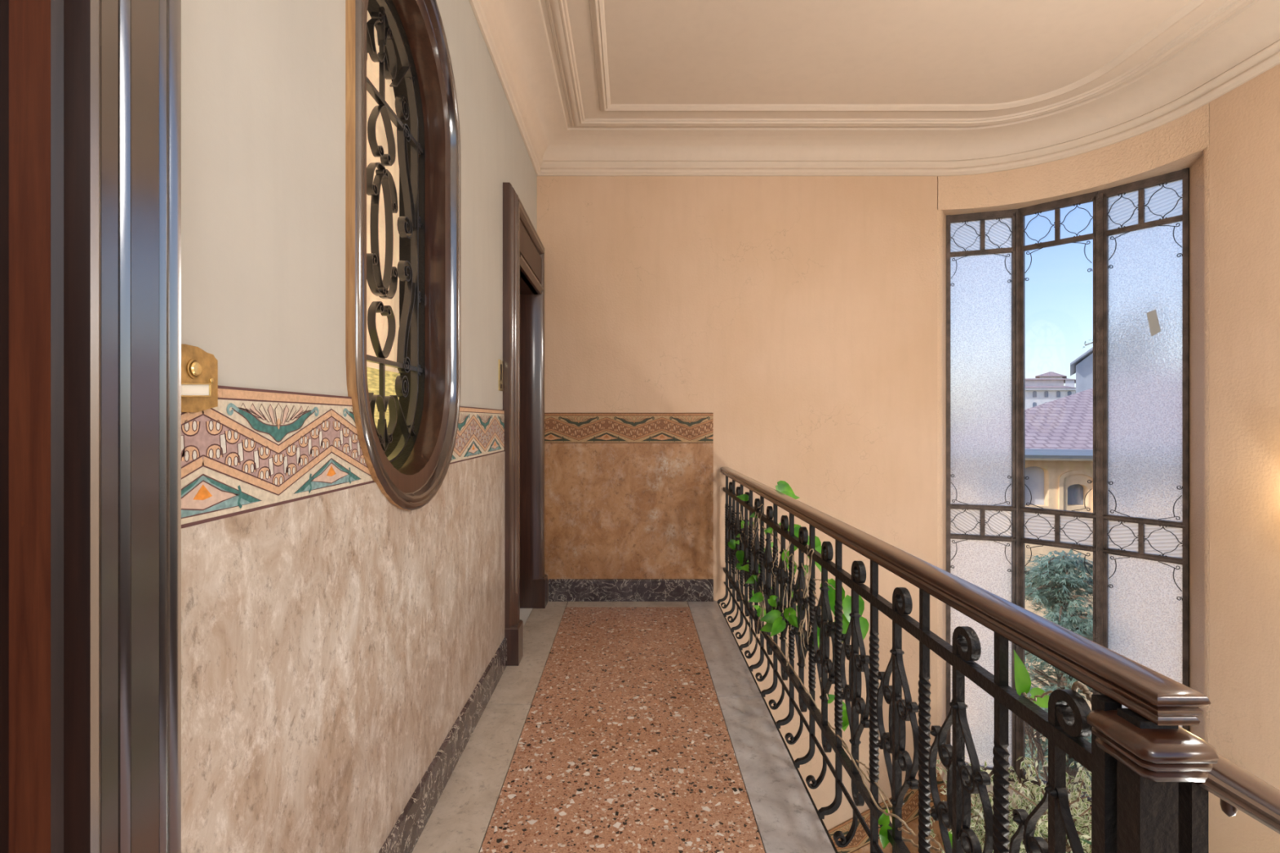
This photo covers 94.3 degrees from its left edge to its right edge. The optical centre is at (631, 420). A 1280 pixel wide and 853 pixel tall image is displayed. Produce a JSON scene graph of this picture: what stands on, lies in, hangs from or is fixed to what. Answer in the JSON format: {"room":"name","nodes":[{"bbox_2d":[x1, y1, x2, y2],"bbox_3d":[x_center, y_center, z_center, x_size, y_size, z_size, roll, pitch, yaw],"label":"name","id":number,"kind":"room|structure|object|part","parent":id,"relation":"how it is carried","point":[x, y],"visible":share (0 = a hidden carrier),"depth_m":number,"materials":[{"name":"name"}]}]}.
{"room":"stairwell landing","nodes":[
{"label":"stairwell landing","id":0,"kind":"room"},
{"bbox_2d":[181,0,537,626],"bbox_3d":[-0.820,0.965,1.403,0.220,6.270,6.605,0,0,0],"label":"wall","id":1,"kind":"structure","parent":0,"point":[263,82],"depth_m":1.23,"materials":[{"name":"paint"}]},
{"bbox_2d":[0,0,181,852],"bbox_3d":[-0.791,-0.030,0.246,0.257,2.759,1.292,0,0,0],"label":"door","id":2,"kind":"structure","parent":1,"relation":"in","point":[91,90],"depth_m":0.73,"materials":[{"name":"brown wood"}]},
{"bbox_2d":[181,343,217,412],"bbox_3d":[-0.698,-0.066,0.944,0.023,0.106,0.105,0,0,0],"label":"plate","id":3,"kind":"object","parent":1,"relation":"attached to","point":[199,368],"visible":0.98,"depth_m":0.95,"materials":[{"name":"gold metal"}]},
{"bbox_3d":[-0.692,-0.049,0.933,0.004,0.025,0.084,0,0,0],"label":"card frame","id":4,"kind":"part","parent":3,"relation":"part of","materials":[{"name":"gold metal"}]},
{"bbox_2d":[181,385,373,528],"bbox_3d":[-0.703,0.054,1.226,0.005,0.228,0.852,0,0,0],"label":"frieze","id":5,"kind":"object","parent":1,"relation":"attached to","point":[258,449],"visible":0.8,"depth_m":1.13,"materials":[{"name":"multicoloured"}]},
{"bbox_2d":[181,451,504,852],"bbox_3d":[-0.704,0.684,2.040,0.012,1.032,2.480,0,0,0],"label":"wainscot","id":6,"kind":"structure","parent":1,"relation":"attached to","point":[333,643],"depth_m":1.38,"materials":[{"name":"stone"}]},
{"bbox_2d":[345,0,461,510],"bbox_3d":[-0.803,-0.603,1.920,0.254,1.775,0.890,0,0,0],"label":"window","id":7,"kind":"structure","parent":1,"relation":"in","point":[403,156],"depth_m":2.08,"materials":[{"name":"brown wood"}]},
{"bbox_3d":[-0.885,-0.792,1.920,0.006,1.221,0.716,0,0,0],"label":"pane","id":8,"kind":"part","parent":7,"relation":"part of","materials":[{"name":"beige glass"}]},
{"bbox_3d":[-0.881,0.009,1.920,0.005,0.378,0.716,0,0,0],"label":"pane","id":9,"kind":"part","parent":7,"relation":"part of","materials":[{"name":"yellow glass"}]},
{"bbox_2d":[366,0,422,462],"bbox_3d":[-0.800,-0.605,1.905,0.026,1.488,0.704,0,0,0],"label":"grille","id":10,"kind":"object","parent":7,"relation":"attached to","point":[410,225],"depth_m":2.04,"materials":[{"name":"black metal"}]},
{"bbox_2d":[378,637,506,852],"bbox_3d":[-0.698,1.270,2.085,0.024,0.158,2.370,0,0,0],"label":"baseboard","id":11,"kind":"structure","parent":1,"relation":"attached to","point":[405,834],"depth_m":2.16,"materials":[{"name":"stone"}]},
{"bbox_2d":[449,406,504,464],"bbox_3d":[-0.703,0.054,2.734,0.005,0.228,1.092,0,0,0],"label":"frieze","id":12,"kind":"object","parent":1,"relation":"attached to","point":[480,431],"visible":0.88,"depth_m":2.72,"materials":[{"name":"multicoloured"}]},
{"bbox_2d":[497,359,502,391],"bbox_3d":[-0.704,-0.245,3.208,0.010,0.166,0.085,0,0,0],"label":"plate","id":13,"kind":"object","parent":1,"relation":"attached to","point":[500,362],"visible":1,"depth_m":3.18,"materials":[{"name":"gold metal"}]},
{"bbox_2d":[502,182,547,666],"bbox_3d":[-0.771,0.017,3.837,0.298,2.664,1.137,0,0,0],"label":"door","id":14,"kind":"structure","parent":1,"relation":"in","point":[526,582],"depth_m":3.87,"materials":[{"name":"brown wood"}]},
{"bbox_3d":[-0.794,-1.052,3.835,0.252,0.285,0.898,0,0,0],"label":"header panel","id":15,"kind":"part","parent":14,"relation":"part of","materials":[{"name":"brown wood"}]},
{"bbox_3d":[-0.667,-0.944,3.836,0.066,0.068,0.873,0,0,0],"label":"moulding","id":16,"kind":"part","parent":14,"relation":"part of","materials":[{"name":"brown wood"}]},
{"bbox_2d":[469,0,1279,176],"bbox_3d":[1.310,-1.952,1.377,4.038,0.234,6.154,0,0,0],"label":"trim","id":17,"kind":"structure","parent":1,"relation":"attached to","point":[1245,46],"depth_m":4.20,"materials":[{"name":"paint"}]},
{"bbox_2d":[412,600,835,852],"bbox_3d":[-0.057,1.480,1.278,1.707,0.260,6.355,0,0,0],"label":"floor","id":18,"kind":"structure","parent":0,"point":[618,726],"depth_m":2.41,"materials":[{"name":"stone"}]},
{"bbox_2d":[716,601,838,852],"bbox_3d":[0.644,1.452,2.598,0.008,0.196,3.715,0,0,0],"label":"edging","id":19,"kind":"object","parent":18,"relation":"attached to","point":[757,685],"visible":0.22,"depth_m":2.42,"materials":[{"name":"stone"},{"name":"marble"}]},
{"bbox_2d":[717,466,1210,852],"bbox_3d":[0.683,0.842,2.603,0.102,0.998,3.702,0,0,0],"label":"balustrade","id":20,"kind":"object","parent":18,"relation":"on","point":[1162,700],"visible":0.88,"depth_m":1.43,"materials":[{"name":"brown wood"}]},
{"bbox_2d":[728,480,1092,852],"bbox_3d":[0.704,0.820,2.582,0.275,1.034,3.375,0,0,0],"label":"pothos vine","id":21,"kind":"object","parent":20,"relation":"attached to","point":[775,624],"visible":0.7,"depth_m":2.22,"materials":[{"name":"green plant"}]},
{"bbox_3d":[0.700,0.368,2.603,0.068,0.049,3.702,0,0,0],"label":"handrail","id":22,"kind":"part","parent":20,"relation":"part of","materials":[{"name":"brown wood"}]},
{"bbox_2d":[1086,694,1218,852],"bbox_3d":[0.690,0.992,0.794,0.098,1.197,0.115,0,0,0],"label":"newel post","id":23,"kind":"object","parent":18,"relation":"on","point":[1139,765],"visible":0.94,"depth_m":0.78,"materials":[{"name":"brown wood"}]},
{"bbox_3d":[0.687,0.992,0.814,0.054,1.197,0.077,0,0,0],"label":"post","id":24,"kind":"part","parent":23,"relation":"part of","materials":[{"name":"brown wood"}]},
{"bbox_2d":[1178,754,1279,852],"bbox_3d":[1.873,1.490,0.795,2.267,2.144,0.066,0,0,0],"label":"stair railing","id":25,"kind":"object","parent":23,"relation":"attached to","point":[1237,788],"visible":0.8,"depth_m":0.77,"materials":[{"name":"brown wood"}]},
{"bbox_3d":[1.870,1.125,0.795,2.260,1.414,0.066,0,0,0],"label":"handrail","id":26,"kind":"part","parent":25,"relation":"part of","materials":[{"name":"brown wood"}]},
{"bbox_2d":[537,176,937,830],"bbox_3d":[0.792,0.965,4.580,3.005,6.270,0.250,0,0,0],"label":"wall","id":27,"kind":"structure","parent":0,"point":[797,313],"depth_m":4.46,"materials":[{"name":"beige paint"}]},
{"bbox_2d":[544,443,713,581],"bbox_3d":[-0.049,0.684,4.449,1.322,1.032,0.012,0,0,0],"label":"wainscot","id":28,"kind":"structure","parent":27,"relation":"attached to","point":[612,510],"depth_m":4.44,"materials":[{"name":"brown stone"}]},
{"bbox_2d":[544,413,713,443],"bbox_3d":[-0.048,0.054,4.448,1.320,0.228,0.005,0,0,0],"label":"frieze","id":29,"kind":"object","parent":27,"relation":"attached to","point":[559,428],"visible":0.94,"depth_m":4.45,"materials":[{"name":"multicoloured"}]},
{"bbox_2d":[548,578,713,601],"bbox_3d":[-0.004,1.266,4.443,1.232,0.165,0.024,0,0,0],"label":"baseboard","id":30,"kind":"structure","parent":27,"relation":"attached to","point":[559,589],"depth_m":4.43,"materials":[{"name":"stone"}]},
{"bbox_2d":[827,772,946,852],"bbox_3d":[1.624,3.120,4.448,1.566,0.970,0.005,0,0,0],"label":"frieze","id":31,"kind":"object","parent":27,"relation":"attached to","point":[910,808],"visible":0.42,"depth_m":4.45,"materials":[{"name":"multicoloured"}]},
{"bbox_2d":[852,811,938,852],"bbox_3d":[1.677,3.469,4.449,1.460,1.263,0.012,0,0,0],"label":"wainscot","id":32,"kind":"structure","parent":27,"relation":"attached to","point":[913,825],"depth_m":4.44,"materials":[{"name":"stone"}]},
{"bbox_2d":[540,0,1254,128],"bbox_3d":[1.310,-2.145,1.502,4.540,0.150,6.405,0,0,0],"label":"ceiling","id":33,"kind":"structure","parent":0,"point":[660,51],"depth_m":3.31,"materials":[{"name":"paint"}]},
{"bbox_2d":[588,0,1207,111],"bbox_3d":[1.310,-2.059,1.127,3.040,0.022,5.655,0,0,0],"label":"trim","id":34,"kind":"structure","parent":33,"relation":"attached to","point":[596,7],"depth_m":3.80,"materials":[{"name":"paint"}]},
{"bbox_2d":[545,0,1251,127],"bbox_3d":[1.310,-2.058,1.235,3.470,0.024,5.870,0,0,0],"label":"trim","id":35,"kind":"structure","parent":33,"relation":"attached to","point":[557,11],"depth_m":3.87,"materials":[{"name":"paint"}]},
{"bbox_2d":[937,102,1209,852],"bbox_3d":[3.013,0.965,4.130,1.829,6.270,0.556,0,0,45],"label":"wall","id":36,"kind":"structure","parent":0,"point":[1181,143],"depth_m":3.73,"materials":[{"name":"paint"}]},
{"bbox_2d":[938,795,1044,852],"bbox_3d":[2.918,3.455,4.043,1.456,1.290,0.310,0,0,45],"label":"wainscot","id":37,"kind":"structure","parent":36,"relation":"attached to","point":[942,797],"depth_m":4.44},
{"bbox_2d":[942,772,1091,829],"bbox_3d":[2.980,2.752,4.105,1.579,0.105,0.447,0,0,45],"label":"window sill","id":38,"kind":"structure","parent":36,"relation":"attached to","point":[990,788],"depth_m":4.37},
{"bbox_2d":[946,167,1189,811],"bbox_3d":[3.025,0.560,4.235,1.400,4.310,0.226,0,0,39],"label":"window","id":39,"kind":"structure","parent":36,"relation":"in","point":[1136,532],"depth_m":4.08,"materials":[{"name":"glass"}]},
{"bbox_3d":[2.676,1.775,4.529,0.461,1.770,0.004,0,0,18],"label":"pane","id":40,"kind":"part","parent":39,"relation":"part of","materials":[{"name":"white glass"}]},
{"bbox_3d":[2.676,0.775,4.529,0.461,0.230,0.004,0,0,18],"label":"pane","id":41,"kind":"part","parent":39,"relation":"part of","materials":[{"name":"white glass"}]},
{"bbox_3d":[2.676,-0.312,4.529,0.461,1.944,0.004,0,0,18],"label":"pane","id":42,"kind":"part","parent":39,"relation":"part of","materials":[{"name":"white glass"}]},
{"bbox_3d":[2.676,-1.409,4.529,0.461,0.251,0.004,0,0,18],"label":"pane","id":43,"kind":"part","parent":39,"relation":"part of","materials":[{"name":"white glass"}]},
{"bbox_3d":[2.674,-1.284,4.526,0.473,0.032,0.040,0,0,18],"label":"rail","id":44,"kind":"part","parent":39,"relation":"part of","materials":[{"name":"wood"}]},
{"bbox_3d":[2.674,-1.563,4.526,0.473,0.064,0.040,0,0,18],"label":"head rail","id":45,"kind":"part","parent":39,"relation":"part of","materials":[{"name":"wood"}]},
{"bbox_3d":[2.674,2.675,4.526,0.473,0.080,0.040,0,0,18],"label":"rail","id":46,"kind":"part","parent":39,"relation":"part of","materials":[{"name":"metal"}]},
{"bbox_3d":[3.069,2.675,4.276,0.040,0.080,0.492,0,0,-44],"label":"rail","id":47,"kind":"part","parent":39,"relation":"part of","materials":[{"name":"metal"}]},
{"bbox_3d":[3.069,-1.284,4.276,0.040,0.032,0.492,0,0,-44],"label":"rail","id":48,"kind":"part","parent":39,"relation":"part of","materials":[{"name":"wood"}]},
{"bbox_3d":[3.071,0.775,4.279,0.004,0.230,0.480,0,0,-44],"label":"pane","id":49,"kind":"part","parent":39,"relation":"part of","materials":[{"name":"white glass"}]},
{"bbox_3d":[3.069,-1.563,4.276,0.040,0.064,0.492,0,0,-44],"label":"head rail","id":50,"kind":"part","parent":39,"relation":"part of","materials":[{"name":"metal"}]},
{"bbox_3d":[3.368,-1.563,3.921,0.040,0.064,0.441,0,0,-36],"label":"head rail","id":51,"kind":"part","parent":39,"relation":"part of","materials":[{"name":"metal"}]},
{"bbox_3d":[3.368,-1.284,3.921,0.040,0.032,0.441,0,0,-36],"label":"rail","id":52,"kind":"part","parent":39,"relation":"part of","materials":[{"name":"wood"}]},
{"bbox_3d":[3.372,1.775,3.923,0.004,1.770,0.429,0,0,-36],"label":"pane","id":53,"kind":"part","parent":39,"relation":"part of","materials":[{"name":"white glass"}]},
{"bbox_3d":[3.372,0.775,3.923,0.004,0.230,0.429,0,0,-36],"label":"pane","id":54,"kind":"part","parent":39,"relation":"part of","materials":[{"name":"white glass"}]},
{"bbox_3d":[3.372,-0.312,3.923,0.004,1.944,0.429,0,0,-36],"label":"pane","id":55,"kind":"part","parent":39,"relation":"part of","materials":[{"name":"white glass"}]},
{"bbox_3d":[3.372,-1.409,3.923,0.004,0.251,0.429,0,0,-36],"label":"pane","id":56,"kind":"part","parent":39,"relation":"part of","materials":[{"name":"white glass"}]},
{"bbox_2d":[1146,309,1160,336],"bbox_3d":[3.405,-0.637,3.872,0.001,0.175,0.073,0,0,-36],"label":"tape","id":57,"kind":"object","parent":39,"relation":"attached to","point":[1152,316],"visible":1,"depth_m":3.87,"materials":[{"name":"grey paper"}]},
{"bbox_2d":[1209,63,1279,852],"bbox_3d":[3.455,0.965,0.760,0.250,6.270,5.321,0,0,0],"label":"wall","id":58,"kind":"structure","parent":0,"point":[1245,120],"depth_m":3.21,"materials":[{"name":"beige paint"}]},
{"bbox_3d":[1.310,4.175,1.478,4.440,0.150,6.355,0,0,0],"label":"floor","id":59,"kind":"structure","parent":0,"visible":0},
{"bbox_2d":[929,749,1091,852],"bbox_3d":[2.519,3.043,3.483,1.327,2.113,1.157,0,0,-26],"label":"bush","id":60,"kind":"object","parent":59,"relation":"on","point":[1077,814],"visible":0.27,"depth_m":3.53,"materials":[{"name":"plant"}]},
{"bbox_2d":[1079,838,1091,845],"bbox_3d":[2.270,2.989,2.361,1.006,2.220,1.031,0,0,0],"label":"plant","id":61,"kind":"object","parent":59,"relation":"on","point":[1083,840],"visible":0.14,"depth_m":2.81,"materials":[{"name":"green plant"}]},
{"label":"outside","id":62,"kind":"structure","parent":0,"visible":0},
{"bbox_2d":[1025,725,1046,777],"bbox_3d":[3.518,5.477,5.348,0.696,5.728,0.540,0,0,10],"label":"bush","id":63,"kind":"object","parent":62,"point":[1037,757],"visible":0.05,"depth_m":5.36,"materials":[{"name":"green plant"}]},
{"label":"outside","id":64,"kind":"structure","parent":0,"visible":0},
{"bbox_2d":[1076,738,1091,795],"bbox_3d":[4.254,5.636,5.342,0.710,5.410,0.551,0,0,0],"label":"bush","id":65,"kind":"object","parent":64,"point":[1086,739],"visible":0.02,"depth_m":5.46,"materials":[{"name":"green plant"}]},
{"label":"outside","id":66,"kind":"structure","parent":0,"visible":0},
{"bbox_3d":[30.000,8.500,83.000,180.000,0.300,154.000,0,0,0],"label":"ground","id":67,"kind":"structure","parent":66,"visible":0},
{"bbox_2d":[1025,371,1075,409],"bbox_3d":[42.959,1.570,63.700,16.204,13.560,8.600,0,0,0],"label":"building","id":68,"kind":"structure","parent":67,"relation":"on","point":[1047,387],"depth_m":60.01,"materials":[{"name":"concrete"}]},
{"bbox_3d":[43.019,-3.190,63.750,15.921,0.201,8.500,0,0,0],"label":"cornice","id":69,"kind":"part","parent":68,"relation":"part of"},
{"bbox_2d":[1025,695,1091,790],"bbox_3d":[4.557,5.669,6.486,1.094,5.363,0.846,0,0,17],"label":"bare tree","id":70,"kind":"object","parent":67,"relation":"on","point":[1028,730],"visible":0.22,"depth_m":6.51,"materials":[{"name":"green plant"}]},
{"bbox_2d":[1025,387,1093,786],"bbox_3d":[9.400,3.459,14.184,22.000,9.782,6.431,0,0,12],"label":"house","id":71,"kind":"structure","parent":67,"relation":"on","point":[1059,433],"depth_m":11.80,"materials":[{"name":"yellow concrete"}]},
{"bbox_3d":[8.715,1.408,11.595,0.658,0.883,0.050,0,0,12],"label":"arch trim","id":72,"kind":"part","parent":71,"relation":"part of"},
{"bbox_2d":[1025,549,1093,795],"bbox_3d":[6.239,5.092,8.487,2.864,6.526,2.810,0,0,0],"label":"conifer tree","id":73,"kind":"object","parent":67,"relation":"on","point":[1057,569],"visible":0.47,"depth_m":8.40,"materials":[{"name":"green plant"}]},
{"bbox_2d":[1070,346,1093,393],"bbox_3d":[23.623,1.427,29.103,3.845,13.846,11.260,0,0,42],"label":"house","id":74,"kind":"structure","parent":67,"relation":"on","point":[1082,366],"depth_m":26.00,"materials":[{"name":"white concrete"}]},
{"bbox_2d":[1081,339,1093,348],"bbox_3d":[18.537,2.130,22.498,2.917,12.440,1.878,0,0,0],"label":"antenna","id":75,"kind":"object","parent":74,"relation":"attached to","point":[1088,340],"visible":0.02,"depth_m":22.50,"materials":[{"name":"grey metal"}]}
]}

